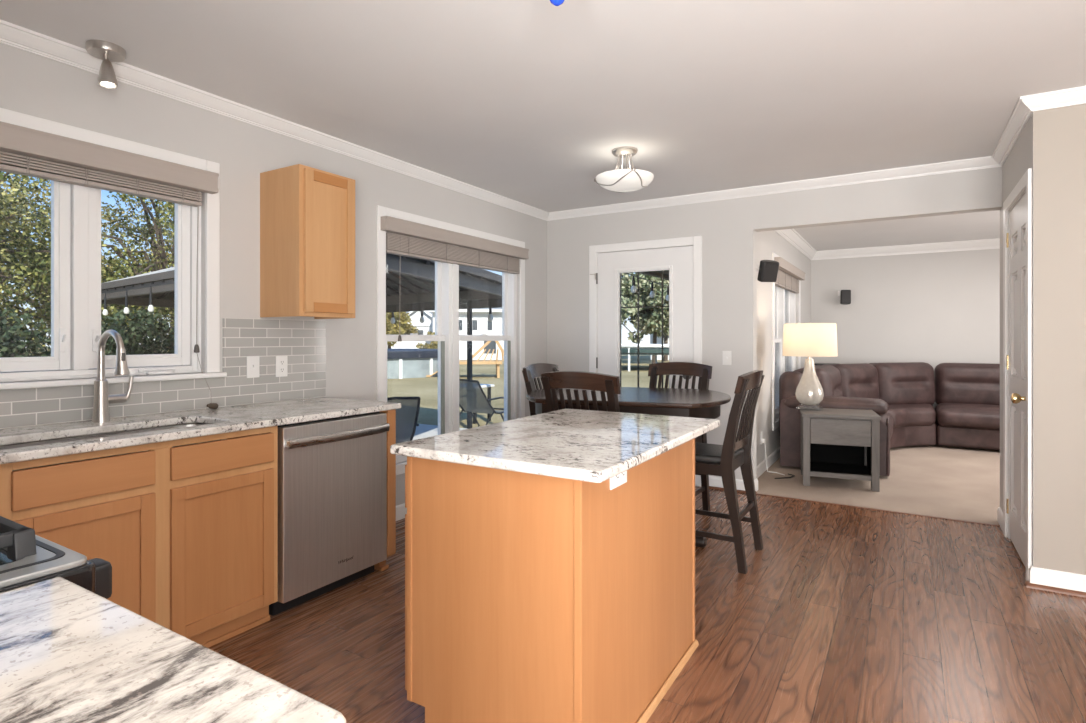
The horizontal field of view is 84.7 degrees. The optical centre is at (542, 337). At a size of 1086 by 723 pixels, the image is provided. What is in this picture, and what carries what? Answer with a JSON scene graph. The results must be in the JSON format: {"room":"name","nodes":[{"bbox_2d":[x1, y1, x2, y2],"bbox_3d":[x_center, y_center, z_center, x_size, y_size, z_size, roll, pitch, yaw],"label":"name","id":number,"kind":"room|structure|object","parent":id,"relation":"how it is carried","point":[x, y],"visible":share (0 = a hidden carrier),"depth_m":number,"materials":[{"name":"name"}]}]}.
{"room":"kitchen","nodes":[
{"label":"kitchen","id":0,"kind":"room"},
{"bbox_2d":[0,43,546,505],"bbox_3d":[-2.066,0.052,2.484,0.146,2.515,8.090,0,0,31],"label":"wall","id":1,"kind":"structure","parent":0,"point":[31,84],"depth_m":3.18,"materials":[{"name":"grey paint"}]},
{"bbox_2d":[0,108,226,389],"bbox_3d":[-1.987,-0.344,2.559,0.181,1.082,1.188,0,0,31],"label":"window","id":2,"kind":"structure","parent":1,"relation":"in","point":[75,209],"depth_m":2.60,"materials":[{"name":"white paint"}]},
{"bbox_2d":[0,121,218,409],"bbox_3d":[-1.935,-0.233,2.517,0.119,1.164,1.082,0,0,31],"label":"window blind","id":3,"kind":"object","parent":2,"relation":"attached to","point":[34,149],"visible":1,"depth_m":2.54,"materials":[{"name":"beige fabric"}]},
{"bbox_2d":[0,318,325,428],"bbox_3d":[-1.994,0.123,2.454,0.008,0.453,2.634,0,0,31],"label":"backsplash","id":4,"kind":"structure","parent":1,"relation":"attached to","point":[303,342],"depth_m":3.06,"materials":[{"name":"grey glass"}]},
{"bbox_2d":[247,356,258,377],"bbox_3d":[-1.541,0.154,3.172,0.017,0.116,0.072,0,0,31],"label":"light switch","id":5,"kind":"object","parent":1,"relation":"attached to","point":[252,361],"visible":1,"depth_m":3.17,"materials":[{"name":"white plastic"}]},
{"bbox_2d":[276,356,287,376],"bbox_3d":[-1.456,0.158,3.319,0.008,0.116,0.072,0,0,31],"label":"wall outlet","id":6,"kind":"object","parent":1,"relation":"attached to","point":[281,361],"visible":1,"depth_m":3.32,"materials":[{"name":"white plastic"}]},
{"bbox_2d":[279,360,284,364],"bbox_3d":[-1.454,0.137,3.318,0.003,0.028,0.034,0,0,31],"label":"socket","id":7,"kind":"object","parent":6,"relation":"attached to","point":[281,362],"depth_m":3.32,"materials":[{"name":"white plastic"}]},
{"bbox_2d":[279,367,284,372],"bbox_3d":[-1.454,0.179,3.318,0.003,0.028,0.034,0,0,31],"label":"socket","id":8,"kind":"object","parent":6,"relation":"attached to","point":[281,369],"depth_m":3.32,"materials":[{"name":"white plastic"}]},
{"bbox_2d":[260,164,354,318],"bbox_3d":[-1.286,-0.502,3.284,0.352,0.780,0.364,0,0,31],"label":"upper cabinet","id":9,"kind":"object","parent":1,"relation":"attached to","point":[307,214],"visible":1,"depth_m":3.15,"materials":[{"name":"brown wood"}]},
{"bbox_2d":[396,503,406,520],"bbox_3d":[-0.445,1.200,4.553,0.466,0.100,2.621,0,0,31],"label":"baseboard","id":10,"kind":"structure","parent":1,"relation":"attached to","point":[401,510],"depth_m":4.10,"materials":[{"name":"white paint"}]},
{"bbox_2d":[377,205,524,474],"bbox_3d":[-0.691,0.031,4.715,0.159,1.812,1.770,0,0,31],"label":"window","id":11,"kind":"structure","parent":1,"relation":"in","point":[447,335],"depth_m":4.61,"materials":[{"name":"white paint"}]},
{"bbox_2d":[381,216,528,340],"bbox_3d":[-0.624,-0.389,4.671,0.114,0.826,1.725,0,0,31],"label":"window blind","id":12,"kind":"object","parent":11,"relation":"attached to","point":[430,243],"visible":0.86,"depth_m":4.49,"materials":[{"name":"beige fabric"}]},
{"bbox_2d":[0,0,1085,250],"bbox_3d":[1.628,-1.280,2.650,6.280,0.150,12.220,0,0,31],"label":"ceiling","id":13,"kind":"structure","parent":0,"point":[527,102],"depth_m":2.75,"materials":[{"name":"paint"}]},
{"bbox_2d":[85,39,125,88],"bbox_3d":[-1.813,-1.124,2.471,0.136,0.162,0.136,0,0,31],"label":"spotlight","id":14,"kind":"object","parent":13,"relation":"attached to","point":[109,52],"visible":1,"depth_m":2.45,"materials":[{"name":"silver metal"}]},
{"bbox_2d":[550,0,564,5],"bbox_3d":[0.049,-1.077,1.712,0.110,0.255,0.109,0,0,31],"label":"pendant light","id":15,"kind":"object","parent":13,"relation":"hanging from","point":[554,2],"visible":1,"depth_m":1.69,"materials":[{"name":"blue glass"}]},
{"bbox_2d":[594,146,653,192],"bbox_3d":[0.520,-1.077,3.834,0.386,0.257,0.377,0,0,31],"label":"ceiling light","id":16,"kind":"object","parent":13,"relation":"attached to","point":[621,180],"visible":1,"depth_m":3.75,"materials":[{"name":"white glass"}]},
{"bbox_2d":[208,442,1085,722],"bbox_3d":[1.530,1.278,2.633,6.130,0.064,12.090,0,0,31],"label":"floor","id":17,"kind":"structure","parent":0,"point":[843,614],"depth_m":2.61,"materials":[{"name":"brown wood"}]},
{"bbox_2d":[0,516,111,598],"bbox_3d":[-1.150,0.771,0.843,0.769,0.958,0.741,0,0,31],"label":"range","id":18,"kind":"object","parent":17,"relation":"on","point":[26,557],"visible":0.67,"depth_m":0.89,"materials":[{"name":"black metal"}]},
{"bbox_2d":[0,535,86,587],"bbox_3d":[-1.169,0.334,0.811,0.753,0.010,0.652,0,0,31],"label":"cooktop","id":19,"kind":"object","parent":18,"relation":"in","point":[46,559],"depth_m":0.87,"materials":[{"name":"grey metal"}]},
{"bbox_2d":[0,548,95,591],"bbox_3d":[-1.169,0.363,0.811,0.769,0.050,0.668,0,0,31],"label":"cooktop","id":20,"kind":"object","parent":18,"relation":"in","point":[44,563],"depth_m":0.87,"materials":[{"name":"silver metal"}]},
{"bbox_2d":[0,423,277,647],"bbox_3d":[-1.690,0.815,2.323,0.615,0.870,1.055,0,0,31],"label":"base cabinet","id":21,"kind":"object","parent":17,"relation":"on","point":[188,534],"visible":0.65,"depth_m":2.24,"materials":[{"name":"brown wood"}]},
{"bbox_2d":[0,397,400,463],"bbox_3d":[-1.500,0.365,2.139,1.159,0.030,2.600,0,0,31],"label":"countertop","id":22,"kind":"structure","parent":21,"relation":"on","point":[226,419],"depth_m":2.44,"materials":[{"name":"white stone"}]},
{"bbox_2d":[0,423,224,470],"bbox_3d":[-1.659,0.480,2.225,0.332,0.199,0.930,0,0,31],"label":"sink","id":23,"kind":"object","parent":22,"relation":"in","point":[35,443],"visible":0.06,"depth_m":2.32,"materials":[{"name":"silver metal"}]},
{"bbox_2d":[92,329,133,422],"bbox_3d":[-1.754,0.157,2.483,0.224,0.385,0.151,0,0,31],"label":"faucet","id":24,"kind":"object","parent":22,"relation":"on","point":[102,401],"visible":1,"depth_m":2.47,"materials":[{"name":"silver metal"}]},
{"bbox_2d":[207,403,217,408],"bbox_3d":[-1.624,0.335,2.924,0.030,0.032,0.052,0,0,31],"label":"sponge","id":25,"kind":"object","parent":22,"relation":"on","point":[211,405],"visible":1,"depth_m":2.92,"materials":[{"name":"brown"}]},
{"bbox_2d":[269,412,389,615],"bbox_3d":[-1.211,0.821,3.026,0.641,0.858,0.615,0,0,31],"label":"dishwasher","id":26,"kind":"object","parent":17,"relation":"on","point":[332,472],"visible":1,"depth_m":2.83,"materials":[{"name":"silver metal"}]},
{"bbox_2d":[374,409,395,570],"bbox_3d":[-1.065,0.815,3.338,0.605,0.870,0.054,0,0,31],"label":"base cabinet","id":27,"kind":"object","parent":17,"relation":"on","point":[391,414],"visible":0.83,"depth_m":3.18,"materials":[{"name":"brown wood"}]},
{"bbox_2d":[522,363,558,415],"bbox_3d":[0.175,0.715,4.131,0.523,1.070,0.490,0,0,27],"label":"dining chair","id":28,"kind":"object","parent":17,"relation":"on","point":[530,372],"visible":0.12,"depth_m":4.14,"materials":[{"name":"brown wood"}]},
{"bbox_2d":[405,438,698,722],"bbox_3d":[0.086,0.808,2.165,0.665,0.884,1.014,0,0,31],"label":"kitchen island","id":29,"kind":"object","parent":17,"relation":"on","point":[530,598],"visible":0.74,"depth_m":1.78,"materials":[{"name":"brown wood"}]},
{"bbox_2d":[390,409,720,482],"bbox_3d":[0.125,0.351,2.167,0.740,0.030,1.141,0,0,31],"label":"island countertop","id":30,"kind":"structure","parent":29,"relation":"on","point":[574,444],"depth_m":1.90,"materials":[{"name":"white stone"}]},
{"bbox_2d":[610,471,626,489],"bbox_3d":[0.228,0.408,1.784,0.008,0.072,0.116,0,0,31],"label":"wall outlet","id":31,"kind":"object","parent":29,"relation":"attached to","point":[621,478],"visible":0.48,"depth_m":1.77,"materials":[{"name":"white plastic"}]},
{"bbox_2d":[541,371,620,411],"bbox_3d":[0.319,0.715,3.428,0.490,1.070,0.523,0,0,36],"label":"dining chair","id":32,"kind":"object","parent":17,"relation":"on","point":[603,383],"visible":0.21,"depth_m":3.21,"materials":[{"name":"brown wood"}]},
{"bbox_2d":[526,387,730,547],"bbox_3d":[0.528,0.800,3.766,1.260,0.900,0.985,0,0,17],"label":"dining table","id":33,"kind":"object","parent":17,"relation":"on","point":[695,403],"visible":0.3,"depth_m":3.43,"materials":[{"name":"brown wood"}]},
{"bbox_2d":[648,362,711,510],"bbox_3d":[0.896,0.715,4.276,0.490,1.070,0.523,0,0,36],"label":"dining chair","id":34,"kind":"object","parent":17,"relation":"on","point":[704,372],"visible":0.25,"depth_m":4.40,"materials":[{"name":"brown wood"}]},
{"bbox_2d":[695,370,764,573],"bbox_3d":[0.992,0.715,3.465,0.523,1.070,0.490,0,0,31],"label":"dining chair","id":35,"kind":"object","parent":17,"relation":"on","point":[723,460],"visible":0.69,"depth_m":3.27,"materials":[{"name":"brown wood"}]},
{"bbox_2d":[774,474,794,478],"bbox_3d":[2.167,1.239,5.314,0.267,0.012,0.084,0,0,-42],"label":"cable","id":36,"kind":"object","parent":17,"relation":"on","point":[788,474],"visible":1,"depth_m":5.28,"materials":[{"name":"black plastic"}]},
{"bbox_2d":[814,363,839,364],"bbox_3d":[3.786,0.795,8.011,0.340,0.901,0.380,0,0,31],"label":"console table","id":37,"kind":"object","parent":17,"relation":"on","point":[814,363],"visible":0.09,"depth_m":8.05,"materials":[{"name":"black wood"}]},
{"bbox_2d":[800,408,880,491],"bbox_3d":[2.545,0.941,5.142,0.590,0.611,0.500,0,0,21],"label":"end table","id":38,"kind":"object","parent":17,"relation":"on","point":[835,442],"visible":0.97,"depth_m":4.99,"materials":[{"name":"grey wood"}]},
{"bbox_2d":[782,322,837,410],"bbox_3d":[2.375,0.247,5.304,0.448,0.775,0.448,0,0,31],"label":"table lamp","id":39,"kind":"object","parent":38,"relation":"on","point":[809,340],"visible":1,"depth_m":5.18,"materials":[{"name":"white ceramic"}]},
{"bbox_2d":[810,471,870,480],"bbox_3d":[2.545,1.145,5.142,0.540,0.040,0.450,0,0,21],"label":"shelf","id":40,"kind":"object","parent":38,"relation":"attached to","point":[855,475],"depth_m":4.94,"materials":[{"name":"grey wood"}]},
{"bbox_2d":[756,493,999,525],"bbox_3d":[2.366,1.247,4.363,1.595,0.006,0.026,0,0,31],"label":"trim","id":41,"kind":"structure","parent":17,"relation":"on","point":[756,493],"depth_m":4.30,"materials":[{"name":"brown wood"}]},
{"bbox_2d":[779,362,999,475],"bbox_3d":[4.362,0.758,6.142,3.210,0.924,2.981,0,0,31],"label":"sectional sofa","id":42,"kind":"object","parent":17,"relation":"on","point":[966,414],"visible":0.62,"depth_m":6.68,"materials":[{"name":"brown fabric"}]},
{"bbox_2d":[794,365,842,395],"bbox_3d":[2.920,0.578,6.313,0.422,0.554,1.170,0,0,31],"label":"cushion","id":43,"kind":"object","parent":42,"relation":"on","point":[829,376],"depth_m":5.90,"materials":[{"name":"brown leather"}]},
{"bbox_2d":[785,396,887,414],"bbox_3d":[2.737,0.620,5.581,0.860,0.140,0.330,0,0,31],"label":"armrest","id":44,"kind":"object","parent":42,"relation":"on","point":[879,406],"depth_m":5.43,"materials":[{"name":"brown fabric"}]},
{"bbox_2d":[824,363,878,398],"bbox_3d":[3.613,0.578,7.042,0.720,0.554,0.417,0,0,-27],"label":"cushion","id":45,"kind":"object","parent":42,"relation":"on","point":[861,380],"depth_m":6.87,"materials":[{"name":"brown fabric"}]},
{"bbox_2d":[886,413,892,438],"bbox_3d":[3.253,0.888,6.110,0.590,0.225,1.180,0,0,31],"label":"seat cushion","id":46,"kind":"object","parent":42,"relation":"on","point":[890,415],"depth_m":5.92,"materials":[{"name":"brown leather"}]},
{"bbox_2d":[869,362,934,404],"bbox_3d":[4.341,0.576,7.256,0.800,0.559,0.417,0,0,-11],"label":"cushion","id":47,"kind":"object","parent":42,"relation":"on","point":[900,383],"depth_m":7.07,"materials":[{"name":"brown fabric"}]},
{"bbox_2d":[887,404,935,427],"bbox_3d":[4.106,0.890,6.883,1.471,0.210,0.562,0,0,-19],"label":"seat cushion","id":48,"kind":"object","parent":42,"relation":"on","point":[903,415],"depth_m":6.66,"materials":[{"name":"brown leather"}]},
{"bbox_2d":[934,363,999,404],"bbox_3d":[5.165,0.578,7.152,0.770,0.554,0.422,0,0,31],"label":"cushion","id":49,"kind":"object","parent":42,"relation":"on","point":[966,383],"depth_m":7.03,"materials":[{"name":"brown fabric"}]},
{"bbox_2d":[935,403,999,429],"bbox_3d":[4.931,0.883,6.767,0.780,0.235,0.750,0,0,31],"label":"seat cushion","id":50,"kind":"object","parent":42,"relation":"on","point":[948,416],"depth_m":6.57,"materials":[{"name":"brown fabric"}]},
{"bbox_3d":[-0.601,0.808,0.422,0.575,0.884,0.595,0,0,31],"label":"base cabinet","id":51,"kind":"object","parent":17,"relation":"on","visible":0},
{"bbox_2d":[0,576,346,722],"bbox_3d":[-0.590,0.351,0.426,0.606,0.030,0.623,0,0,31],"label":"countertop","id":52,"kind":"structure","parent":51,"relation":"on","point":[69,653],"depth_m":0.60,"materials":[{"name":"white stone"}]},
{"bbox_2d":[547,167,1001,479],"bbox_3d":[1.577,0.052,4.927,3.529,2.515,0.124,0,0,31],"label":"wall","id":53,"kind":"structure","parent":0,"point":[728,228],"depth_m":4.89,"materials":[{"name":"grey paint"}]},
{"bbox_2d":[589,236,701,486],"bbox_3d":[0.902,0.196,5.300,1.056,2.108,0.191,0,0,31],"label":"door","id":54,"kind":"structure","parent":53,"relation":"in","point":[682,256],"depth_m":5.25,"materials":[{"name":"white paint"}]},
{"bbox_2d":[723,351,730,364],"bbox_3d":[1.509,0.164,4.887,0.072,0.116,0.017,0,0,31],"label":"light switch","id":55,"kind":"object","parent":53,"relation":"attached to","point":[726,354],"visible":1,"depth_m":4.89,"materials":[{"name":"white plastic"}]},
{"bbox_2d":[709,486,756,492],"bbox_3d":[1.524,1.241,4.883,0.440,0.018,0.048,0,0,31],"label":"trim","id":56,"kind":"structure","parent":53,"relation":"attached to","point":[710,487],"depth_m":4.90,"materials":[{"name":"brown wood"}]},
{"bbox_2d":[756,230,810,465],"bbox_3d":[2.655,0.052,6.685,0.150,2.515,4.000,0,0,31],"label":"wall","id":57,"kind":"structure","parent":0,"point":[767,242],"depth_m":5.78,"materials":[{"name":"grey paint"}]},
{"bbox_2d":[636,270,668,279],"bbox_3d":[2.299,-0.910,7.685,1.480,0.240,4.884,0,0,31],"label":"porch roof","id":58,"kind":"structure","parent":57,"relation":"attached to","point":[658,274],"depth_m":7.54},
{"bbox_2d":[626,273,668,300],"bbox_3d":[1.768,-0.652,8.409,0.082,0.266,5.007,0,0,28],"label":"string lights","id":59,"kind":"object","parent":58,"relation":"hanging from","point":[633,288],"visible":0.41,"depth_m":7.75,"materials":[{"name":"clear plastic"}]},
{"bbox_2d":[709,447,779,491],"bbox_3d":[4.313,1.198,5.593,4.462,0.104,4.138,0,0,31],"label":"baseboard","id":60,"kind":"structure","parent":57,"relation":"attached to","point":[761,468],"depth_m":5.25,"materials":[{"name":"white paint"}]},
{"bbox_2d":[756,260,778,281],"bbox_3d":[1.953,-0.586,5.193,0.205,0.200,0.182,0,0,31],"label":"wall speaker","id":61,"kind":"object","parent":57,"relation":"attached to","point":[768,269],"visible":0.9,"depth_m":5.15,"materials":[{"name":"black plastic"}]},
{"bbox_2d":[763,263,778,281],"bbox_3d":[1.968,-0.565,5.146,0.128,0.157,0.056,0,0,-9],"label":"grille","id":62,"kind":"object","parent":61,"relation":"attached to","point":[770,270],"depth_m":5.14,"materials":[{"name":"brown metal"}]},
{"bbox_2d":[761,431,784,474],"bbox_3d":[2.108,1.053,5.461,0.206,0.382,0.079,0,0,22],"label":"power cord","id":63,"kind":"object","parent":57,"relation":"attached to","point":[763,440],"visible":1,"depth_m":5.47,"materials":[{"name":"white plastic"}]},
{"bbox_2d":[772,253,800,429],"bbox_3d":[2.683,0.035,6.704,0.158,1.770,1.760,0,0,31],"label":"window","id":64,"kind":"structure","parent":57,"relation":"in","point":[783,301],"depth_m":6.66,"materials":[{"name":"white paint"}]},
{"bbox_2d":[774,257,804,293],"bbox_3d":[2.751,-0.677,6.662,0.114,0.256,1.720,0,0,31],"label":"window blind","id":65,"kind":"object","parent":64,"relation":"attached to","point":[788,275],"visible":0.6,"depth_m":6.57,"materials":[{"name":"beige fabric"}]},
{"bbox_2d":[811,249,999,409],"bbox_3d":[5.562,0.052,7.331,4.440,2.515,0.130,0,0,31],"label":"wall","id":66,"kind":"structure","parent":0,"point":[933,309],"depth_m":7.72,"materials":[{"name":"grey paint"}]},
{"bbox_2d":[838,290,850,304],"bbox_3d":[4.088,-0.550,8.066,0.133,0.200,0.197,0,0,13],"label":"wall speaker","id":67,"kind":"object","parent":66,"relation":"attached to","point":[845,295],"visible":1,"depth_m":7.99,"materials":[{"name":"black plastic"}]},
{"bbox_2d":[842,290,849,302],"bbox_3d":[4.067,-0.557,7.989,0.108,0.170,0.029,0,0,19],"label":"grille","id":68,"kind":"object","parent":67,"relation":"attached to","point":[845,293],"depth_m":7.99,"materials":[{"name":"black fabric"}]},
{"bbox_2d":[774,229,999,259],"bbox_3d":[4.486,-1.147,5.568,4.140,0.115,4.000,0,0,31],"label":"trim","id":69,"kind":"structure","parent":66,"relation":"attached to","point":[790,235],"depth_m":7.62,"materials":[{"name":"white paint"}]},
{"bbox_2d":[1000,113,1032,565],"bbox_3d":[2.837,0.052,3.499,0.110,2.515,1.250,0,0,31],"label":"wall","id":70,"kind":"structure","parent":0,"point":[1020,158],"depth_m":3.57,"materials":[{"name":"grey paint"}]},
{"bbox_2d":[997,507,1002,531],"bbox_3d":[3.026,1.200,3.926,0.014,0.100,0.325,0,0,31],"label":"baseboard","id":71,"kind":"structure","parent":70,"relation":"attached to","point":[999,511],"depth_m":3.95,"materials":[{"name":"white paint"}]},
{"bbox_2d":[1003,168,1031,580],"bbox_3d":[2.729,0.194,3.386,0.178,2.112,0.900,0,0,31],"label":"door","id":72,"kind":"structure","parent":70,"relation":"in","point":[1017,222],"depth_m":3.38,"materials":[{"name":"white paint"}]},
{"bbox_2d":[1033,103,1085,574],"bbox_3d":[3.371,0.052,2.506,2.054,2.515,0.110,0,0,31],"label":"wall","id":73,"kind":"structure","parent":0,"point":[1059,134],"depth_m":2.94,"materials":[{"name":"beige paint"}]},
{"bbox_2d":[0,19,1085,220],"bbox_3d":[1.062,-1.172,2.109,5.584,0.066,5.226,0,0,31],"label":"trim","id":74,"kind":"structure","parent":73,"relation":"attached to","point":[13,35],"depth_m":3.53,"materials":[{"name":"white paint"}]},
{"bbox_2d":[1024,580,1085,597],"bbox_3d":[3.326,1.240,2.463,2.087,0.020,0.054,0,0,31],"label":"trim","id":75,"kind":"structure","parent":73,"relation":"attached to","point":[1027,583],"depth_m":2.93,"materials":[{"name":"brown wood"}]},
{"bbox_2d":[1029,566,1085,591],"bbox_3d":[3.338,1.200,2.466,2.069,0.100,0.036,0,0,31],"label":"baseboard","id":76,"kind":"structure","parent":73,"relation":"attached to","point":[1041,576],"depth_m":2.94,"materials":[{"name":"white paint"}]},
{"label":"outside","id":77,"kind":"structure","parent":0,"visible":0},
{"bbox_2d":[0,347,668,427],"bbox_3d":[0.429,1.750,58.308,180.000,0.300,180.000,0,0,31],"label":"lawn","id":78,"kind":"structure","parent":77,"point":[426,388],"depth_m":20.49,"materials":[{"name":"green plant"}]},
{"bbox_2d":[0,307,50,371],"bbox_3d":[-10.499,0.493,11.037,3.039,2.277,2.521,0,0,39],"label":"evergreen shrub","id":79,"kind":"object","parent":78,"relation":"on","point":[9,342],"visible":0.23,"depth_m":11.34,"materials":[{"name":"green plant"}]},
{"bbox_2d":[0,171,134,355],"bbox_3d":[-13.459,-2.213,12.885,6.558,7.634,6.600,0,0,18],"label":"leafy tree","id":80,"kind":"object","parent":78,"relation":"on","point":[6,199],"visible":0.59,"depth_m":13.54,"materials":[{"name":"green plant"}]},
{"bbox_2d":[0,174,170,353],"bbox_3d":[-15.362,-1.843,19.173,7.463,6.895,6.584,0,0,14],"label":"leafy tree","id":81,"kind":"object","parent":78,"relation":"on","point":[20,310],"visible":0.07,"depth_m":18.26,"materials":[{"name":"green plant"}]},
{"bbox_2d":[0,191,174,351],"bbox_3d":[-11.158,-2.260,18.215,7.501,7.727,7.954,0,0,-16],"label":"leafy tree","id":82,"kind":"object","parent":78,"relation":"on","point":[161,262],"visible":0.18,"depth_m":17.27,"materials":[{"name":"green plant"}]},
{"bbox_2d":[49,307,175,368],"bbox_3d":[-9.757,0.455,13.548,3.007,2.357,3.004,0,0,31],"label":"evergreen shrub","id":83,"kind":"object","parent":78,"relation":"on","point":[132,346],"visible":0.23,"depth_m":13.45,"materials":[{"name":"green plant"}]},
{"bbox_2d":[101,195,173,311],"bbox_3d":[-12.986,-2.839,24.596,7.622,8.884,8.585,0,0,-21],"label":"leafy tree","id":84,"kind":"object","parent":78,"relation":"on","point":[105,224],"visible":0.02,"depth_m":21.57,"materials":[{"name":"green plant"}]},
{"bbox_2d":[386,312,418,348],"bbox_3d":[-11.433,-0.318,44.616,3.841,3.850,3.372,0,0,31],"label":"tree","id":85,"kind":"object","parent":78,"relation":"on","point":[400,317],"visible":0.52,"depth_m":43.87,"materials":[{"name":"green plant"}]},
{"bbox_2d":[387,311,432,348],"bbox_3d":[-13.970,-0.875,67.247,9.600,4.950,8.850,0,0,-7],"label":"house","id":86,"kind":"structure","parent":78,"relation":"on","point":[392,347],"depth_m":63.03,"materials":[{"name":"white"}]},
{"bbox_2d":[387,349,437,378],"bbox_3d":[-6.894,1.052,25.759,5.640,1.095,5.640,0,0,31],"label":"pool","id":87,"kind":"object","parent":78,"relation":"on","point":[401,363],"visible":0.38,"depth_m":23.67,"materials":[{"name":"white"}]},
{"bbox_2d":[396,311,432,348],"bbox_3d":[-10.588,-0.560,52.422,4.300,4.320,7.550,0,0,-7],"label":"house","id":88,"kind":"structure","parent":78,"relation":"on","point":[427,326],"depth_m":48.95,"materials":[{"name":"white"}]},
{"bbox_2d":[415,331,437,348],"bbox_3d":[-7.065,0.580,39.372,2.207,2.149,1.916,0,0,31],"label":"shrub","id":89,"kind":"object","parent":78,"relation":"on","point":[434,344],"visible":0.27,"depth_m":39.08,"materials":[{"name":"green plant"}]},
{"bbox_2d":[413,424,466,439],"bbox_3d":[-1.970,1.583,7.235,8.300,0.035,5.900,0,0,31],"label":"patio","id":90,"kind":"structure","parent":78,"relation":"on","point":[423,430],"depth_m":9.96,"materials":[{"name":"concrete"}]},
{"bbox_2d":[101,253,501,428],"bbox_3d":[-4.535,-0.018,10.403,11.142,3.237,4.163,0,0,39],"label":"pavilion","id":91,"kind":"object","parent":90,"relation":"on","point":[410,282],"visible":0.21,"depth_m":10.12,"materials":[{"name":"grey metal"}]},
{"bbox_2d":[101,282,174,315],"bbox_3d":[-6.092,-0.563,8.961,6.247,0.384,0.084,0,0,39],"label":"string lights","id":92,"kind":"object","parent":91,"relation":"hanging from","point":[150,307],"visible":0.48,"depth_m":9.26,"materials":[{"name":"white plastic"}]},
{"bbox_2d":[104,293,106,308],"bbox_3d":[-7.308,-0.614,9.941,0.040,0.272,0.042,0,0,31],"label":"socket","id":93,"kind":"object","parent":92,"relation":"attached to","point":[105,301],"depth_m":9.93,"materials":[{"name":"black plastic"}]},
{"bbox_2d":[125,290,127,306],"bbox_3d":[-6.497,-0.614,9.287,0.040,0.272,0.042,0,0,31],"label":"socket","id":94,"kind":"object","parent":92,"relation":"attached to","point":[126,297],"depth_m":9.27,"materials":[{"name":"black plastic"}]},
{"bbox_2d":[149,286,152,304],"bbox_3d":[-5.686,-0.614,8.634,0.040,0.272,0.042,0,0,31],"label":"socket","id":95,"kind":"object","parent":92,"relation":"attached to","point":[150,298],"depth_m":8.62,"materials":[{"name":"black plastic"}]},
{"bbox_2d":[390,312,394,323],"bbox_3d":[-2.953,-0.396,11.844,0.128,0.219,0.100,0,0,39],"label":"string lights","id":96,"kind":"object","parent":91,"relation":"hanging from","point":[392,320],"depth_m":11.86,"materials":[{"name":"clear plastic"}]},
{"bbox_2d":[419,311,424,322],"bbox_3d":[-2.254,-0.396,11.280,0.145,0.209,0.100,0,0,39],"label":"string lights","id":97,"kind":"object","parent":91,"relation":"hanging from","point":[422,320],"depth_m":11.29,"materials":[{"name":"black plastic"}]},
{"bbox_2d":[488,308,492,321],"bbox_3d":[-0.861,-0.391,10.158,0.094,0.222,0.100,0,0,39],"label":"string lights","id":98,"kind":"object","parent":91,"relation":"hanging from","point":[490,318],"depth_m":10.16,"materials":[{"name":"black plastic"}]},
{"bbox_2d":[387,397,420,443],"bbox_3d":[-1.736,1.085,6.438,0.690,0.952,0.824,0,0,-39],"label":"patio chair","id":99,"kind":"object","parent":90,"relation":"on","point":[407,415],"visible":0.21,"depth_m":6.36,"materials":[{"name":"black plastic"}]},
{"bbox_2d":[459,379,503,426],"bbox_3d":[-1.023,1.085,9.367,0.690,0.952,1.040,0,0,26],"label":"patio chair","id":100,"kind":"object","parent":90,"relation":"on","point":[472,398],"visible":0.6,"depth_m":9.15,"materials":[{"name":"black plastic"}]},
{"bbox_2d":[473,384,493,423],"bbox_3d":[-1.369,1.250,11.437,0.650,0.700,0.600,0,0,31],"label":"patio table","id":101,"kind":"object","parent":90,"relation":"on","point":[488,386],"visible":0.27,"depth_m":11.46,"materials":[{"name":"white"}]},
{"bbox_2d":[426,341,503,377],"bbox_3d":[-2.903,0.761,24.325,3.789,1.722,1.450,0,0,-7],"label":"playset","id":102,"kind":"object","parent":78,"relation":"on","point":[497,362],"visible":0.52,"depth_m":23.83,"materials":[{"name":"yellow wood"}]},
{"bbox_2d":[428,307,503,359],"bbox_3d":[-4.436,-0.975,47.962,8.200,5.150,8.850,0,0,-2],"label":"house","id":103,"kind":"structure","parent":78,"relation":"on","point":[480,323],"depth_m":43.97,"materials":[{"name":"white"}]},
{"bbox_2d":[621,272,649,343],"bbox_3d":[4.077,-1.366,36.448,5.542,5.941,5.223,0,0,10],"label":"tree","id":104,"kind":"object","parent":78,"relation":"on","point":[626,282],"visible":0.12,"depth_m":35.52,"materials":[{"name":"green plant"}]},
{"bbox_2d":[621,273,668,363],"bbox_3d":[7.181,-1.615,36.891,5.178,6.438,5.612,0,0,31],"label":"tree","id":105,"kind":"object","parent":78,"relation":"on","point":[651,323],"visible":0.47,"depth_m":35.74,"materials":[{"name":"green plant"}]},
{"bbox_2d":[621,344,668,370],"bbox_3d":[5.200,0.965,30.798,5.120,1.270,5.120,0,0,31],"label":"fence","id":106,"kind":"object","parent":78,"relation":"on","point":[629,348],"visible":0.28,"depth_m":28.50,"materials":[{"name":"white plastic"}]},
{"bbox_2d":[650,330,668,359],"bbox_3d":[11.067,-0.875,46.318,5.600,4.950,7.850,0,0,13],"label":"house","id":107,"kind":"structure","parent":78,"relation":"on","point":[659,340],"depth_m":43.36,"materials":[{"name":"white"}]},
{"bbox_2d":[663,333,667,361],"bbox_3d":[8.177,-2.889,40.515,4.439,8.984,5.484,0,0,-45],"label":"tree","id":108,"kind":"object","parent":78,"relation":"on","point":[665,358],"visible":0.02,"depth_m":40.47,"materials":[{"name":"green plant"}]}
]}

